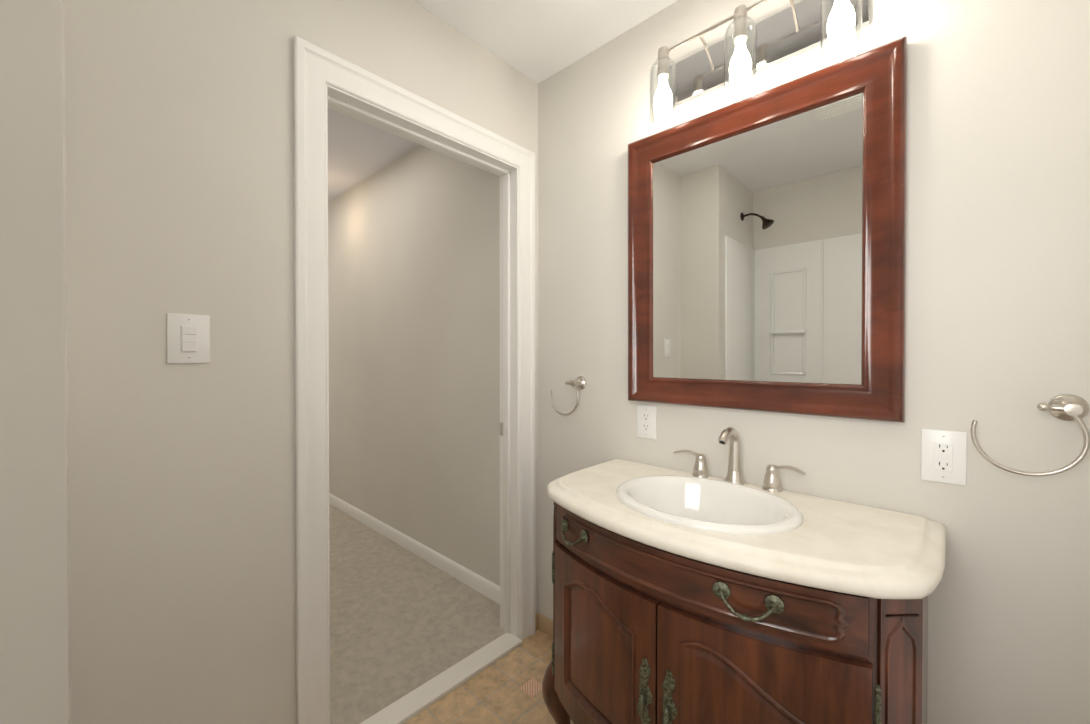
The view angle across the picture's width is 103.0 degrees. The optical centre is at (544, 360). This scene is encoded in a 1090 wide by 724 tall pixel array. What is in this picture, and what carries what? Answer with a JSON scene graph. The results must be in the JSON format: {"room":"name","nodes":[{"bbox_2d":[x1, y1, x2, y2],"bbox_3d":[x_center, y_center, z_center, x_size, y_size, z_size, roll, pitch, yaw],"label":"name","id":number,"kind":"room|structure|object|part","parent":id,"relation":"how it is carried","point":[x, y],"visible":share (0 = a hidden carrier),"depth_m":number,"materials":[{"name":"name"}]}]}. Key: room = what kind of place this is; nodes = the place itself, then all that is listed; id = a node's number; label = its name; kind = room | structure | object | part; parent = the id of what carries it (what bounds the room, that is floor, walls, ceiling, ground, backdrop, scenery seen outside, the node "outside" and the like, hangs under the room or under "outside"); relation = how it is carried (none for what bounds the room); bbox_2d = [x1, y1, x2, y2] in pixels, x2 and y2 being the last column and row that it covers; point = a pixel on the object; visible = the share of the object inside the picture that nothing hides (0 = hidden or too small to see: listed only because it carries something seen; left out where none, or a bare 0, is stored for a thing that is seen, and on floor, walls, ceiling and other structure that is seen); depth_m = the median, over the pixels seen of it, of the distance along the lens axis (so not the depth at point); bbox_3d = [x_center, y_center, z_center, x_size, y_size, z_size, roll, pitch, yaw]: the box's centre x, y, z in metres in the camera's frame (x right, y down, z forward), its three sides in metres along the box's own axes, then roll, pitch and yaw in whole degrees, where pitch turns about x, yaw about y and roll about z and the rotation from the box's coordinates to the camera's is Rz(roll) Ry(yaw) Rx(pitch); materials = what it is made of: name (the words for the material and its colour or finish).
{"room":"bathroom","nodes":[
{"label":"bathroom","id":0,"kind":"room"},
{"bbox_2d":[0,0,71,723],"bbox_3d":[-1.213,-0.094,0.639,0.390,2.700,0.684,0,1,43],"label":"wall","id":1,"kind":"structure","parent":0,"point":[35,638],"depth_m":0.73,"materials":[{"name":"paint"}]},
{"bbox_2d":[65,0,520,723],"bbox_3d":[-0.615,-0.101,1.476,0.120,2.700,1.356,0,1,43],"label":"wall","id":2,"kind":"structure","parent":0,"point":[179,157],"depth_m":1.10,"materials":[{"name":"paint"}]},
{"bbox_2d":[167,313,209,362],"bbox_3d":[-0.890,-0.054,1.086,0.011,0.123,0.084,0,1,43],"label":"switch plate","id":3,"kind":"object","parent":2,"relation":"attached to","point":[188,338],"visible":1,"depth_m":1.08,"materials":[{"name":"white plastic"}]},
{"bbox_2d":[293,36,534,723],"bbox_3d":[-0.430,0.155,1.661,0.140,2.185,0.987,0,1,43],"label":"door frame","id":4,"kind":"structure","parent":2,"relation":"attached to","point":[316,69],"depth_m":1.33,"materials":[{"name":"white wood"}]},
{"bbox_3d":[-0.437,-0.852,1.659,0.120,0.020,0.797,0,1,43],"label":"door jamb","id":5,"kind":"part","parent":4,"relation":"part of","materials":[{"name":"white wood"}]},
{"bbox_2d":[327,95,509,175],"bbox_3d":[-0.442,-0.837,1.664,0.037,0.011,0.797,0,1,43],"label":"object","id":6,"kind":"object","parent":2,"relation":"attached to","point":[361,114],"visible":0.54,"depth_m":1.59,"materials":[{"name":"white wood"}]},
{"bbox_2d":[360,633,522,723],"bbox_3d":[-0.407,1.240,1.648,0.095,0.015,0.802,0,1,43],"label":"sill","id":7,"kind":"structure","parent":2,"relation":"attached to","point":[409,706],"depth_m":1.66,"materials":[{"name":"white stone"}]},
{"bbox_2d":[328,108,419,201],"bbox_3d":[-1.981,-1.413,2.932,3.880,0.140,1.300,0,1,43],"label":"ceiling","id":8,"kind":"structure","parent":0,"point":[359,151],"depth_m":2.77,"materials":[{"name":"paint"}]},
{"bbox_2d":[329,504,504,723],"bbox_3d":[-1.959,1.256,2.935,3.940,0.062,1.300,0,1,43],"label":"floor","id":9,"kind":"structure","parent":0,"point":[403,621],"depth_m":2.06,"materials":[{"name":"beige carpet"}]},
{"bbox_2d":[404,629,573,723],"bbox_3d":[-0.120,1.282,0.633,1.830,0.050,2.150,0,1,43],"label":"floor","id":10,"kind":"structure","parent":0,"point":[493,693],"depth_m":1.61,"materials":[{"name":"beige tile"}]},
{"bbox_2d":[520,678,541,697],"bbox_3d":[-0.048,1.247,1.654,0.070,0.001,0.070,0,1,43],"label":"tile","id":11,"kind":"object","parent":10,"relation":"on","point":[532,687],"depth_m":1.65,"materials":[{"name":"beige tile"}]},
{"bbox_2d":[542,427,945,723],"bbox_3d":[0.435,0.729,1.189,0.969,1.046,0.569,0,1,43],"label":"bathroom vanity","id":12,"kind":"object","parent":10,"relation":"on","point":[699,595],"visible":1,"depth_m":0.95,"materials":[{"name":"brown wood"}]},
{"bbox_3d":[0.035,0.730,1.383,0.061,0.610,0.061,0,1,43],"label":"corner post","id":13,"kind":"part","parent":12,"relation":"part of","materials":[{"name":"brown wood"}]},
{"bbox_3d":[0.045,1.092,1.387,0.106,0.317,0.106,0,1,43],"label":"corner leg","id":14,"kind":"part","parent":12,"relation":"part of","materials":[{"name":"brown wood"}]},
{"bbox_3d":[0.079,0.489,1.219,0.128,0.056,0.048,0,1,43],"label":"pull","id":15,"kind":"part","parent":12,"relation":"part of","materials":[{"name":"green metal"}]},
{"bbox_3d":[0.147,0.783,1.168,0.386,0.447,0.103,0,1,43],"label":"door","id":16,"kind":"part","parent":12,"relation":"part of","materials":[{"name":"brown wood"}]},
{"bbox_3d":[0.290,0.490,1.032,0.765,0.110,0.099,0,1,43],"label":"drawer","id":17,"kind":"part","parent":12,"relation":"part of","materials":[{"name":"brown wood"}]},
{"bbox_2d":[547,459,945,598],"bbox_3d":[0.438,0.404,1.189,0.969,0.045,0.560,0,1,43],"label":"countertop","id":18,"kind":"structure","parent":12,"relation":"on","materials":[{"name":"beige stone"}]},
{"bbox_2d":[673,450,708,477],"bbox_3d":[0.489,0.340,1.447,0.116,0.080,0.054,0,1,43],"label":"handle","id":19,"kind":"object","parent":18,"relation":"on","point":[700,469],"depth_m":1.42,"materials":[{"name":"silver metal"}]},
{"bbox_2d":[616,475,802,534],"bbox_3d":[0.422,0.449,1.173,0.478,0.166,0.398,0,1,43],"label":"basin","id":20,"kind":"object","parent":18,"relation":"in","point":[698,505],"depth_m":1.24,"materials":[{"name":"white ceramic"}]},
{"bbox_2d":[718,427,744,484],"bbox_3d":[0.563,0.292,1.323,0.060,0.176,0.140,0,1,43],"label":"faucet","id":21,"kind":"object","parent":18,"relation":"on","point":[734,476],"depth_m":1.34,"materials":[{"name":"silver metal"}]},
{"bbox_2d":[762,464,805,492],"bbox_3d":[0.692,0.341,1.257,0.116,0.080,0.054,0,1,43],"label":"handle","id":22,"kind":"object","parent":18,"relation":"on","point":[772,483],"depth_m":1.26,"materials":[{"name":"silver metal"}]},
{"bbox_3d":[0.406,0.492,0.878,0.130,0.056,0.041,0,1,43],"label":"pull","id":23,"kind":"part","parent":12,"relation":"part of","materials":[{"name":"green metal"}]},
{"bbox_3d":[0.433,0.786,0.901,0.386,0.447,0.103,0,1,43],"label":"door","id":24,"kind":"part","parent":12,"relation":"part of","materials":[{"name":"brown wood"}]},
{"bbox_3d":[0.655,0.735,0.803,0.061,0.610,0.061,0,1,43],"label":"corner post","id":25,"kind":"part","parent":12,"relation":"part of","materials":[{"name":"brown wood"}]},
{"bbox_2d":[521,73,537,613],"bbox_3d":[-0.114,-0.105,2.012,0.120,2.700,0.110,0,1,43],"label":"wall","id":26,"kind":"structure","parent":0,"point":[529,113],"depth_m":2.00,"materials":[{"name":"paint"}]},
{"bbox_2d":[500,422,502,435],"bbox_3d":[-0.198,0.315,1.990,0.025,0.060,0.002,0,1,43],"label":"strike plate","id":27,"kind":"object","parent":26,"relation":"attached to","point":[501,428],"visible":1,"depth_m":1.99,"materials":[{"name":"silver metal"}]},
{"bbox_2d":[503,172,509,633],"bbox_3d":[-0.173,0.200,1.960,0.037,2.090,0.011,0,1,43],"label":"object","id":28,"kind":"object","parent":26,"relation":"attached to","point":[506,403],"visible":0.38,"depth_m":1.95,"materials":[{"name":"white wood"}]},
{"bbox_2d":[535,613,537,630],"bbox_3d":[-0.042,1.209,2.005,0.009,0.072,0.021,0,1,43],"label":"baseboard","id":29,"kind":"structure","parent":26,"relation":"attached to","point":[536,621],"depth_m":2.00,"materials":[{"name":"beige"}]},
{"bbox_2d":[412,0,677,83],"bbox_3d":[-0.110,-1.363,0.600,1.800,0.200,2.150,0,1,43],"label":"ceiling","id":30,"kind":"structure","parent":0,"point":[537,41],"depth_m":1.64,"materials":[{"name":"paint"}]},
{"bbox_2d":[328,0,1089,723],"bbox_3d":[-0.758,-0.112,2.772,5.900,2.700,0.120,0,1,43],"label":"wall","id":31,"kind":"structure","parent":0,"point":[998,242],"depth_m":1.18,"materials":[{"name":"paint"}]},
{"bbox_2d":[329,493,499,604],"bbox_3d":[-1.582,1.179,3.463,3.768,0.082,0.013,0,1,43],"label":"baseboard","id":32,"kind":"structure","parent":31,"relation":"attached to","point":[477,582],"depth_m":2.67,"materials":[{"name":"white wood"}]},
{"bbox_2d":[537,613,552,637],"bbox_3d":[0.622,1.214,1.404,1.800,0.072,0.009,0,1,43],"label":"baseboard","id":33,"kind":"structure","parent":31,"relation":"attached to","point":[545,624],"depth_m":1.98,"materials":[{"name":"beige"}]},
{"bbox_2d":[550,376,585,414],"bbox_3d":[0.092,0.150,1.855,0.168,0.167,0.060,0,1,43],"label":"towel ring","id":34,"kind":"object","parent":31,"relation":"attached to","point":[579,382],"visible":1,"depth_m":1.82,"materials":[{"name":"silver metal"}]},
{"bbox_3d":[0.125,0.095,1.824,0.078,0.057,0.060,0,1,43],"label":"post","id":35,"kind":"part","parent":34,"relation":"part of","materials":[{"name":"silver metal"}]},
{"bbox_2d":[637,405,656,439],"bbox_3d":[0.380,0.230,1.623,0.080,0.122,0.008,0,1,43],"label":"electrical outlet","id":36,"kind":"object","parent":31,"relation":"attached to","point":[646,421],"visible":1,"depth_m":1.62,"materials":[{"name":"white plastic"}]},
{"bbox_2d":[649,0,869,131],"bbox_3d":[0.598,-0.906,1.295,0.580,0.262,0.174,0,1,43],"label":"sconce","id":37,"kind":"object","parent":31,"relation":"attached to","point":[742,54],"visible":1,"depth_m":1.28,"materials":[{"name":"grey"}]},
{"bbox_3d":[0.390,-0.881,1.431,0.088,0.209,0.088,0,1,43],"label":"lamp shade","id":38,"kind":"part","parent":37,"relation":"part of","materials":[{"name":"clear glass"}]},
{"bbox_3d":[0.390,-0.873,1.431,0.060,0.123,0.060,0,1,43],"label":"bulb","id":39,"kind":"part","parent":37,"relation":"part of","materials":[{"name":"beige glass"}]},
{"bbox_3d":[0.569,-0.879,1.264,0.088,0.209,0.088,0,1,43],"label":"lamp shade","id":40,"kind":"part","parent":37,"relation":"part of","materials":[{"name":"clear glass"}]},
{"bbox_3d":[0.569,-0.872,1.264,0.060,0.123,0.060,0,1,43],"label":"bulb","id":41,"kind":"part","parent":37,"relation":"part of","materials":[{"name":"beige glass"}]},
{"bbox_3d":[0.748,-0.878,1.096,0.088,0.209,0.088,0,1,43],"label":"lamp shade","id":42,"kind":"part","parent":37,"relation":"part of","materials":[{"name":"white glass"}]},
{"bbox_3d":[0.748,-0.870,1.096,0.060,0.123,0.060,0,1,43],"label":"bulb","id":43,"kind":"part","parent":37,"relation":"part of","materials":[{"name":"beige glass"}]},
{"bbox_2d":[628,36,907,422],"bbox_3d":[0.616,-0.329,1.372,0.809,0.968,0.040,0,1,43],"label":"mirror","id":44,"kind":"object","parent":31,"relation":"attached to","point":[766,250],"visible":0.98,"depth_m":1.30,"materials":[{"name":"brown wood"}]},
{"label":"glass","id":45,"kind":"part","parent":44,"relation":"part of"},
{"bbox_2d":[921,429,966,485],"bbox_3d":[0.977,0.236,1.064,0.082,0.128,0.008,0,1,43],"label":"outlet","id":46,"kind":"object","parent":31,"relation":"attached to","point":[943,456],"visible":1,"depth_m":1.06,"materials":[{"name":"white plastic"}]},
{"bbox_2d":[970,394,1089,475],"bbox_3d":[1.058,0.161,0.952,0.179,0.179,0.060,0,1,43],"label":"towel ring","id":47,"kind":"object","parent":31,"relation":"attached to","point":[1068,407],"visible":0.98,"depth_m":0.92,"materials":[{"name":"silver metal"}]},
{"bbox_3d":[1.095,0.101,0.917,0.078,0.057,0.060,0,1,43],"label":"post","id":48,"kind":"part","parent":47,"relation":"part of","materials":[{"name":"silver metal"}]}
]}

